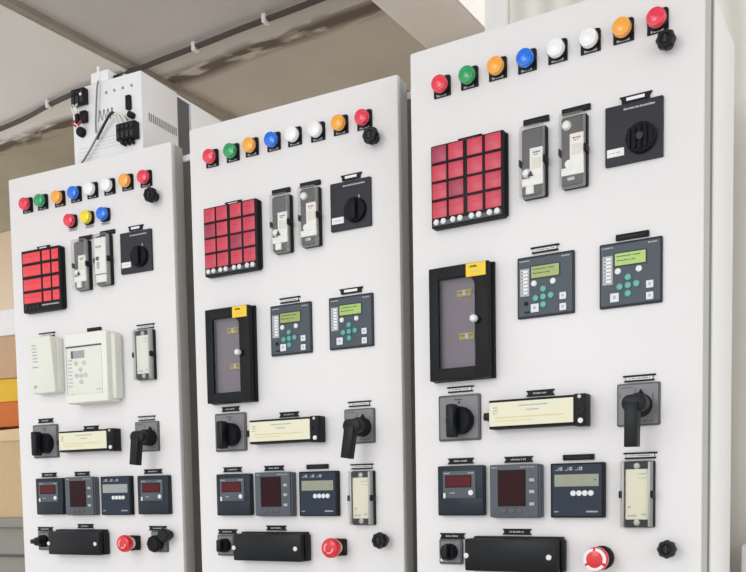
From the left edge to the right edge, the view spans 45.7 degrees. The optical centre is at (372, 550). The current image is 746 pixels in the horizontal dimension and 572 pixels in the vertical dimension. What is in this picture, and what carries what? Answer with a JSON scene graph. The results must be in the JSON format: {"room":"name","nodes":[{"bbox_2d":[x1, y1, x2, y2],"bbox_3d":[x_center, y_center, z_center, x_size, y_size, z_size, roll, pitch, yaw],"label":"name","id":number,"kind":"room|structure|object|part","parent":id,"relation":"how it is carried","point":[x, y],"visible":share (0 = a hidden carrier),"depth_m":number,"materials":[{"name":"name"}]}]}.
{"room":"electrical room","nodes":[
{"label":"electrical room","id":0,"kind":"room"},
{"bbox_2d":[0,230,13,310],"bbox_3d":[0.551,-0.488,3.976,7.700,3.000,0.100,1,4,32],"label":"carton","id":1,"kind":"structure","parent":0,"point":[6,272],"depth_m":5.63,"materials":[{"name":"beige cardboard"}]},
{"bbox_2d":[0,0,237,120],"bbox_3d":[-2.002,-1.799,1.849,0.034,0.022,6.235,1,4,32],"label":"trim","id":2,"kind":"structure","parent":1,"relation":"attached to","point":[17,6],"depth_m":3.37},
{"bbox_2d":[0,0,425,232],"bbox_3d":[-0.677,-1.826,1.017,8.700,0.145,6.235,1,4,32],"label":"ceiling","id":3,"kind":"structure","parent":0,"point":[327,46],"depth_m":3.44,"materials":[{"name":"paint"}]},
{"bbox_2d":[0,0,325,131],"bbox_3d":[-0.903,-1.903,3.498,4.250,0.052,0.122,2,4,34],"label":"conduit","id":4,"kind":"object","parent":3,"relation":"attached to","point":[265,19],"visible":0.82,"depth_m":3.33,"materials":[{"name":"grey metal"}]},
{"bbox_2d":[372,0,484,48],"bbox_3d":[-0.193,-1.722,2.142,0.237,0.249,1.838,1,4,32],"label":"duct","id":5,"kind":"object","parent":3,"relation":"hanging from","point":[433,23],"visible":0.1,"depth_m":2.76,"materials":[{"name":"metal"}]},
{"bbox_3d":[-0.112,-1.722,2.066,0.007,0.228,1.796,1,4,32],"label":"panel","id":6,"kind":"part","parent":5,"relation":"part of","materials":[{"name":"white plastic"}]},
{"bbox_2d":[509,0,745,571],"bbox_3d":[1.020,-0.355,1.846,1.525,2.995,0.080,1,4,31],"label":"wall","id":7,"kind":"structure","parent":0,"point":[733,11],"depth_m":1.92,"materials":[{"name":"white paint"}]},
{"bbox_2d":[485,0,508,30],"bbox_3d":[0.341,-0.370,2.251,0.056,2.995,0.105,1,4,31],"label":"trim","id":8,"kind":"structure","parent":7,"relation":"attached to","point":[496,11],"depth_m":2.14,"materials":[{"name":"white paint"}]},
{"bbox_3d":[-0.626,1.239,1.216,8.700,0.050,6.235,1,4,32],"label":"floor","id":9,"kind":"structure","parent":0,"visible":0},
{"bbox_2d":[0,517,24,571],"bbox_3d":[-1.675,0.429,4.337,0.880,1.198,0.540,1,4,24],"label":"bench","id":10,"kind":"object","parent":9,"relation":"on","point":[12,554],"visible":0.14,"depth_m":4.01,"materials":[{"name":"grey paint"}]},
{"bbox_2d":[0,428,22,517],"bbox_3d":[-1.690,-0.368,4.258,0.780,0.402,0.469,1,4,24],"label":"cardboard box","id":11,"kind":"object","parent":10,"relation":"on","point":[11,506],"visible":0.2,"depth_m":3.99,"materials":[{"name":"beige cardboard"}]},
{"bbox_2d":[0,401,18,429],"bbox_3d":[-1.697,-0.632,4.247,0.730,0.112,0.420,1,4,24],"label":"crate","id":12,"kind":"object","parent":11,"relation":"on","point":[9,413],"visible":0.02,"depth_m":4.00,"materials":[{"name":"orange plastic"}]},
{"bbox_2d":[0,378,17,402],"bbox_3d":[-1.698,-0.741,4.237,0.715,0.104,0.405,1,4,24],"label":"crate","id":13,"kind":"object","parent":12,"relation":"on","point":[8,387],"visible":0.02,"depth_m":3.99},
{"bbox_2d":[0,335,16,379],"bbox_3d":[-1.697,-0.887,4.228,0.740,0.186,0.422,1,4,24],"label":"carton","id":14,"kind":"object","parent":13,"relation":"on","point":[8,366],"visible":0.02,"depth_m":3.97,"materials":[{"name":"beige cardboard"}]},
{"bbox_2d":[0,309,14,336],"bbox_3d":[-1.700,-1.036,4.217,0.780,0.112,0.445,1,4,24],"label":"foam block","id":15,"kind":"object","parent":14,"relation":"on","point":[7,319],"visible":0.02,"depth_m":3.94,"materials":[{"name":"white plastic"}]},
{"bbox_2d":[9,142,201,571],"bbox_3d":[-0.623,0.084,2.347,0.570,2.110,0.363,1,4,26],"label":"tall cabinet","id":16,"kind":"object","parent":9,"relation":"on","point":[102,248],"visible":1,"depth_m":2.18,"materials":[{"name":"metal"}]},
{"bbox_2d":[18,197,32,213],"bbox_3d":[-0.888,-0.887,2.264,0.036,0.038,0.031,-1,4,0],"label":"lamp","id":17,"kind":"object","parent":16,"relation":"attached to","point":[25,204],"depth_m":2.26,"materials":[{"name":"red plastic"}]},
{"bbox_2d":[30,532,48,549],"bbox_3d":[-0.862,-0.026,2.307,0.056,0.048,0.048,-1,4,0],"label":"switch","id":18,"kind":"object","parent":16,"relation":"attached to","point":[39,540],"depth_m":2.30,"materials":[{"name":"black plastic"}]},
{"bbox_2d":[33,194,48,210],"bbox_3d":[-0.841,-0.886,2.241,0.036,0.038,0.031,-1,4,0],"label":"lamp","id":19,"kind":"object","parent":16,"relation":"attached to","point":[40,201],"depth_m":2.24,"materials":[{"name":"green plastic"}]},
{"bbox_2d":[31,424,59,457],"bbox_3d":[-0.848,-0.284,2.285,0.079,0.086,0.062,-1,4,0],"label":"switch","id":20,"kind":"object","parent":16,"relation":"attached to","point":[45,438],"depth_m":2.27,"materials":[{"name":"black plastic"}]},
{"bbox_2d":[51,190,65,207],"bbox_3d":[-0.788,-0.885,2.215,0.036,0.038,0.031,-1,4,0],"label":"lamp","id":21,"kind":"object","parent":16,"relation":"attached to","point":[58,197],"depth_m":2.21,"materials":[{"name":"orange plastic"}]},
{"bbox_2d":[63,214,77,231],"bbox_3d":[-0.753,-0.820,2.202,0.035,0.040,0.030,-1,4,0],"label":"lamp","id":22,"kind":"object","parent":16,"relation":"attached to","point":[70,221],"depth_m":2.20,"materials":[{"name":"red plastic"}]},
{"bbox_2d":[67,186,81,202],"bbox_3d":[-0.739,-0.886,2.191,0.036,0.038,0.031,-1,4,0],"label":"lamp","id":23,"kind":"object","parent":16,"relation":"attached to","point":[74,193],"depth_m":2.19,"materials":[{"name":"blue plastic"}]},
{"bbox_3d":[-0.723,-0.708,2.191,0.038,0.112,0.006,1,4,26],"label":"mounting plate","id":24,"kind":"part","parent":16,"relation":"part of","materials":[{"name":"white plastic"}]},
{"bbox_2d":[80,210,93,228],"bbox_3d":[-0.703,-0.819,2.178,0.035,0.040,0.030,-1,4,0],"label":"lamp","id":25,"kind":"object","parent":16,"relation":"attached to","point":[86,216],"depth_m":2.17,"materials":[{"name":"yellow plastic"}]},
{"bbox_2d":[83,182,98,198],"bbox_3d":[-0.691,-0.886,2.168,0.036,0.038,0.031,-1,4,0],"label":"lamp","id":26,"kind":"object","parent":16,"relation":"attached to","point":[90,189],"depth_m":2.16,"materials":[{"name":"white plastic"}]},
{"bbox_3d":[-0.661,-0.711,2.161,0.038,0.112,0.006,1,4,26],"label":"mounting plate","id":27,"kind":"part","parent":16,"relation":"part of","materials":[{"name":"white plastic"}]},
{"bbox_2d":[96,207,110,224],"bbox_3d":[-0.657,-0.818,2.155,0.035,0.040,0.030,-1,4,0],"label":"lamp","id":28,"kind":"object","parent":16,"relation":"on","point":[103,214],"depth_m":2.15,"materials":[{"name":"blue plastic"}]},
{"bbox_2d":[100,178,115,195],"bbox_3d":[-0.642,-0.885,2.144,0.036,0.038,0.031,-1,4,0],"label":"lamp","id":29,"kind":"object","parent":16,"relation":"attached to","point":[107,185],"depth_m":2.14,"materials":[{"name":"white plastic"}]},
{"bbox_2d":[118,173,133,191],"bbox_3d":[-0.591,-0.886,2.119,0.036,0.038,0.031,-1,4,0],"label":"lamp","id":30,"kind":"object","parent":16,"relation":"attached to","point":[125,180],"depth_m":2.12,"materials":[{"name":"orange plastic"}]},
{"bbox_2d":[120,228,153,274],"bbox_3d":[-0.568,-0.719,2.126,0.095,0.097,0.006,1,4,26],"label":"switch","id":31,"kind":"object","parent":16,"relation":"attached to","point":[136,244],"depth_m":2.12,"materials":[{"name":"black plastic"}]},
{"bbox_3d":[-0.551,-0.471,2.122,0.038,0.091,0.004,1,4,26],"label":"label plate","id":32,"kind":"part","parent":16,"relation":"part of","materials":[{"name":"white plastic"}]},
{"bbox_3d":[-0.551,-0.471,2.123,0.047,0.115,0.012,1,4,26],"label":"rail","id":33,"kind":"part","parent":16,"relation":"part of","materials":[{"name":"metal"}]},
{"bbox_2d":[129,421,159,464],"bbox_3d":[-0.547,-0.259,2.126,0.066,0.107,0.084,-1,4,0],"label":"switch","id":34,"kind":"object","parent":16,"relation":"attached to","point":[144,435],"depth_m":2.13,"materials":[{"name":"black plastic"}]},
{"bbox_2d":[137,170,152,187],"bbox_3d":[-0.540,-0.884,2.094,0.036,0.038,0.031,-1,4,0],"label":"lamp","id":35,"kind":"object","parent":16,"relation":"attached to","point":[144,177],"depth_m":2.09,"materials":[{"name":"red plastic"}]},
{"bbox_2d":[71,71,220,163],"bbox_3d":[-0.591,-1.078,2.351,0.225,0.208,0.375,1,4,26],"label":"electrical box","id":36,"kind":"object","parent":16,"relation":"on","point":[133,111],"visible":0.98,"depth_m":2.21,"materials":[{"name":"white paint"}]},
{"bbox_2d":[91,66,119,83],"bbox_3d":[-0.667,-1.193,2.226,0.070,0.038,0.051,1,4,26],"label":"junction box","id":37,"kind":"object","parent":36,"relation":"on","point":[100,76],"visible":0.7,"depth_m":2.21,"materials":[{"name":"white paint"}]},
{"bbox_2d":[98,107,113,121],"bbox_3d":[-0.665,-1.089,2.205,0.051,0.026,0.001,1,4,26],"label":"print","id":38,"kind":"object","parent":36,"relation":"attached to","point":[111,107],"depth_m":2.21},
{"bbox_2d":[125,94,131,110],"bbox_3d":[-0.599,-1.099,2.167,0.014,0.034,0.008,1,4,26],"label":"rocker switch","id":39,"kind":"object","parent":36,"relation":"attached to","point":[128,97],"depth_m":2.16,"materials":[{"name":"black plastic"}]},
{"bbox_3d":[-0.543,-1.085,2.450,0.224,0.206,0.155,1,4,26],"label":"casing","id":40,"kind":"part","parent":36,"relation":"part of","materials":[{"name":"white paint"}]},
{"bbox_2d":[147,528,173,551],"bbox_3d":[-0.514,-0.026,2.136,0.067,0.060,0.057,-1,4,0],"label":"switch","id":41,"kind":"object","parent":16,"relation":"attached to","point":[158,539],"depth_m":2.13,"materials":[{"name":"black plastic"}]},
{"bbox_3d":[-0.678,0.036,2.272,0.526,1.998,0.028,1,4,26],"label":"door frame","id":42,"kind":"part","parent":16,"relation":"part of","materials":[{"name":"grey paint"}]},
{"bbox_2d":[189,75,416,571],"bbox_3d":[-0.093,0.095,2.041,0.570,2.110,0.363,1,4,28],"label":"tall cabinet","id":43,"kind":"object","parent":9,"relation":"on","point":[302,211],"visible":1,"depth_m":1.88,"materials":[{"name":"metal"}]},
{"bbox_2d":[202,149,218,168],"bbox_3d":[-0.361,-0.877,1.969,0.036,0.038,0.032,-1,4,0],"label":"lamp","id":44,"kind":"object","parent":43,"relation":"attached to","point":[210,157],"depth_m":1.97,"materials":[{"name":"red plastic"}]},
{"bbox_2d":[216,535,233,555],"bbox_3d":[-0.334,-0.013,2.017,0.045,0.048,0.045,-1,4,0],"label":"switch","id":45,"kind":"object","parent":43,"relation":"attached to","point":[224,543],"depth_m":2.01,"materials":[{"name":"black plastic"}]},
{"bbox_3d":[-0.319,-0.436,1.979,0.077,0.168,0.001,1,4,29],"label":"mounting plate","id":46,"kind":"part","parent":43,"relation":"part of","materials":[{"name":"grey metal"}]},
{"bbox_2d":[215,412,247,451],"bbox_3d":[-0.320,-0.268,1.990,0.078,0.086,0.063,-1,4,0],"label":"switch","id":47,"kind":"object","parent":43,"relation":"attached to","point":[231,428],"depth_m":1.98,"materials":[{"name":"black plastic"}]},
{"bbox_2d":[223,143,239,162],"bbox_3d":[-0.310,-0.877,1.942,0.036,0.038,0.032,-1,4,0],"label":"lamp","id":48,"kind":"object","parent":43,"relation":"attached to","point":[231,151],"depth_m":1.94,"materials":[{"name":"green plastic"}]},
{"bbox_3d":[-0.296,-0.436,1.940,0.014,0.014,0.015,1,4,28],"label":"lock knob","id":49,"kind":"part","parent":43,"relation":"part of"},
{"bbox_2d":[242,137,258,157],"bbox_3d":[-0.265,-0.878,1.917,0.036,0.038,0.032,-1,4,0],"label":"lamp","id":50,"kind":"object","parent":43,"relation":"attached to","point":[250,145],"depth_m":1.91,"materials":[{"name":"orange plastic"}]},
{"bbox_2d":[264,131,280,151],"bbox_3d":[-0.215,-0.877,1.890,0.036,0.038,0.032,-1,4,0],"label":"lamp","id":51,"kind":"object","parent":43,"relation":"attached to","point":[272,139],"depth_m":1.89,"materials":[{"name":"blue plastic"}]},
{"bbox_3d":[-0.201,-0.650,1.889,0.015,0.014,0.004,1,4,28],"label":"terminal knob","id":52,"kind":"part","parent":43,"relation":"part of","materials":[{"name":"white plastic"}]},
{"bbox_3d":[-0.197,-0.698,1.888,0.038,0.112,0.006,1,4,28],"label":"mounting plate","id":53,"kind":"part","parent":43,"relation":"part of","materials":[{"name":"grey plastic"}]},
{"bbox_2d":[285,126,301,146],"bbox_3d":[-0.167,-0.876,1.864,0.036,0.038,0.032,-1,4,0],"label":"lamp","id":54,"kind":"object","parent":43,"relation":"attached to","point":[293,134],"depth_m":1.86,"materials":[{"name":"white plastic"}]},
{"bbox_3d":[-0.145,-0.743,1.850,0.016,0.016,0.008,1,4,28],"label":"terminal knob","id":55,"kind":"part","parent":43,"relation":"part of","materials":[{"name":"white plastic"}]},
{"bbox_3d":[-0.133,-0.700,1.854,0.038,0.112,0.006,1,4,28],"label":"mounting plate","id":56,"kind":"part","parent":43,"relation":"part of","materials":[{"name":"grey plastic"}]},
{"bbox_2d":[308,121,325,142],"bbox_3d":[-0.117,-0.873,1.837,0.036,0.038,0.032,-1,4,0],"label":"lamp","id":57,"kind":"object","parent":43,"relation":"attached to","point":[316,129],"depth_m":1.83,"materials":[{"name":"white plastic"}]},
{"bbox_2d":[331,114,348,135],"bbox_3d":[-0.068,-0.875,1.810,0.036,0.038,0.032,-1,4,0],"label":"lamp","id":58,"kind":"object","parent":43,"relation":"attached to","point":[339,122],"depth_m":1.81,"materials":[{"name":"orange plastic"}]},
{"bbox_2d":[330,176,371,232],"bbox_3d":[-0.045,-0.711,1.816,0.095,0.097,0.006,1,4,28],"label":"switch","id":59,"kind":"object","parent":43,"relation":"attached to","point":[350,196],"depth_m":1.81,"materials":[{"name":"black plastic"}]},
{"bbox_2d":[341,408,375,458],"bbox_3d":[-0.030,-0.242,1.819,0.073,0.106,0.084,-1,4,0],"label":"switch","id":60,"kind":"object","parent":43,"relation":"attached to","point":[358,425],"depth_m":1.82,"materials":[{"name":"black plastic"}]},
{"bbox_3d":[-0.024,-0.110,1.835,0.038,0.085,0.004,1,4,28],"label":"label plate","id":61,"kind":"part","parent":43,"relation":"part of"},
{"bbox_3d":[-0.024,-0.110,1.837,0.047,0.109,0.012,1,4,28],"label":"rail","id":62,"kind":"part","parent":43,"relation":"part of","materials":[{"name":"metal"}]},
{"bbox_2d":[354,109,372,130],"bbox_3d":[-0.019,-0.873,1.784,0.036,0.038,0.032,-1,4,0],"label":"lamp","id":63,"kind":"object","parent":43,"relation":"attached to","point":[363,118],"depth_m":1.78,"materials":[{"name":"red plastic"}]},
{"bbox_3d":[-0.152,0.047,1.968,0.526,1.998,0.028,1,4,28],"label":"door frame","id":64,"kind":"part","parent":43,"relation":"part of","materials":[{"name":"grey paint"}]},
{"bbox_2d":[410,0,734,571],"bbox_3d":[0.376,0.108,1.706,0.532,2.110,0.363,1,4,31],"label":"tall cabinet","id":65,"kind":"object","parent":9,"relation":"on","point":[572,165],"visible":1,"depth_m":1.54,"materials":[{"name":"metal"}]},
{"bbox_2d":[431,74,450,99],"bbox_3d":[0.126,-0.861,1.635,0.036,0.038,0.032,-1,4,0],"label":"lamp","id":66,"kind":"object","parent":65,"relation":"attached to","point":[440,83],"depth_m":1.63,"materials":[{"name":"red plastic"}]},
{"bbox_2d":[439,539,463,564],"bbox_3d":[0.150,0.002,1.684,0.045,0.048,0.045,-1,4,0],"label":"switch","id":67,"kind":"object","parent":65,"relation":"attached to","point":[451,551],"depth_m":1.68,"materials":[{"name":"black plastic"}]},
{"bbox_3d":[0.162,-0.423,1.646,0.077,0.168,0.001,1,4,31],"label":"mounting plate","id":68,"kind":"part","parent":65,"relation":"part of","materials":[{"name":"grey metal"}]},
{"bbox_2d":[439,393,480,441],"bbox_3d":[0.164,-0.250,1.657,0.076,0.086,0.064,-1,4,0],"label":"switch","id":69,"kind":"object","parent":65,"relation":"attached to","point":[459,413],"depth_m":1.65,"materials":[{"name":"black plastic"}]},
{"bbox_2d":[458,65,478,90],"bbox_3d":[0.174,-0.862,1.606,0.036,0.038,0.032,-1,4,0],"label":"lamp","id":70,"kind":"object","parent":65,"relation":"attached to","point":[468,75],"depth_m":1.60,"materials":[{"name":"green plastic"}]},
{"bbox_3d":[0.183,-0.423,1.606,0.014,0.014,0.015,1,4,31],"label":"lock knob","id":71,"kind":"part","parent":65,"relation":"part of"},
{"bbox_2d":[487,56,506,81],"bbox_3d":[0.221,-0.863,1.577,0.036,0.038,0.032,-1,4,0],"label":"lamp","id":72,"kind":"object","parent":65,"relation":"attached to","point":[496,65],"depth_m":1.57,"materials":[{"name":"orange plastic"}]},
{"bbox_3d":[0.269,-0.663,1.551,0.017,0.017,0.008,1,4,31],"label":"terminal knob","id":73,"kind":"part","parent":65,"relation":"part of","materials":[{"name":"white plastic"}]},
{"bbox_2d":[516,48,536,74],"bbox_3d":[0.269,-0.861,1.549,0.036,0.038,0.032,-1,4,0],"label":"lamp","id":74,"kind":"object","parent":65,"relation":"attached to","point":[526,58],"depth_m":1.54,"materials":[{"name":"blue plastic"}]},
{"bbox_3d":[0.276,-0.633,1.551,0.015,0.014,0.004,1,4,31],"label":"terminal knob","id":75,"kind":"part","parent":65,"relation":"part of","materials":[{"name":"white plastic"}]},
{"bbox_3d":[0.280,-0.681,1.550,0.038,0.112,0.006,1,4,31],"label":"mounting plate","id":76,"kind":"part","parent":65,"relation":"part of","materials":[{"name":"grey plastic"}]},
{"bbox_2d":[546,38,567,64],"bbox_3d":[0.317,-0.862,1.520,0.036,0.038,0.032,-1,4,0],"label":"lamp","id":77,"kind":"object","parent":65,"relation":"attached to","point":[556,48],"depth_m":1.52,"materials":[{"name":"white plastic"}]},
{"bbox_3d":[0.330,-0.727,1.510,0.016,0.016,0.008,1,4,31],"label":"terminal knob","id":78,"kind":"part","parent":65,"relation":"part of","materials":[{"name":"white plastic"}]},
{"bbox_3d":[0.336,-0.662,1.513,0.014,0.014,0.005,1,4,31],"label":"terminal knob","id":79,"kind":"part","parent":65,"relation":"part of","materials":[{"name":"white plastic"}]},
{"bbox_3d":[0.342,-0.684,1.513,0.038,0.112,0.006,1,4,31],"label":"mounting plate","id":80,"kind":"part","parent":65,"relation":"part of","materials":[{"name":"grey plastic"}]},
{"bbox_2d":[579,27,600,55],"bbox_3d":[0.366,-0.862,1.490,0.036,0.038,0.032,-1,4,0],"label":"lamp","id":81,"kind":"object","parent":65,"relation":"attached to","point":[589,37],"depth_m":1.49,"materials":[{"name":"white plastic"}]},
{"bbox_2d":[612,16,633,45],"bbox_3d":[0.413,-0.863,1.462,0.036,0.038,0.032,-1,4,0],"label":"lamp","id":82,"kind":"object","parent":65,"relation":"attached to","point":[622,26],"depth_m":1.46,"materials":[{"name":"orange plastic"}]},
{"bbox_2d":[605,95,663,167],"bbox_3d":[0.434,-0.695,1.468,0.095,0.097,0.006,1,4,31],"label":"switch","id":83,"kind":"object","parent":65,"relation":"attached to","point":[634,124],"depth_m":1.46,"materials":[{"name":"black plastic"}]},
{"bbox_3d":[0.446,-0.096,1.493,0.047,0.109,0.012,1,4,31],"label":"rail","id":84,"kind":"part","parent":65,"relation":"part of","materials":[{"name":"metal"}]},
{"bbox_3d":[0.446,-0.096,1.492,0.038,0.085,0.004,1,4,31],"label":"label plate","id":85,"kind":"part","parent":65,"relation":"part of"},
{"bbox_2d":[617,381,660,446],"bbox_3d":[0.445,-0.228,1.474,0.073,0.109,0.083,-1,4,0],"label":"switch","id":86,"kind":"object","parent":65,"relation":"attached to","point":[638,402],"depth_m":1.48,"materials":[{"name":"black plastic"}]},
{"bbox_2d":[646,6,668,35],"bbox_3d":[0.461,-0.862,1.433,0.036,0.038,0.032,-1,4,0],"label":"lamp","id":87,"kind":"object","parent":65,"relation":"attached to","point":[657,17],"depth_m":1.43,"materials":[{"name":"red plastic"}]},
{"bbox_3d":[0.336,0.061,1.635,0.526,1.998,0.050,1,4,31],"label":"door frame","id":88,"kind":"part","parent":65,"relation":"part of","materials":[{"name":"grey paint"}]},
{"bbox_2d":[741,544,745,571],"bbox_3d":[0.964,0.567,1.756,0.415,1.168,0.210,1,4,31],"label":"base cabinet","id":89,"kind":"object","parent":9,"relation":"on","point":[743,547],"visible":1,"depth_m":1.74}
]}

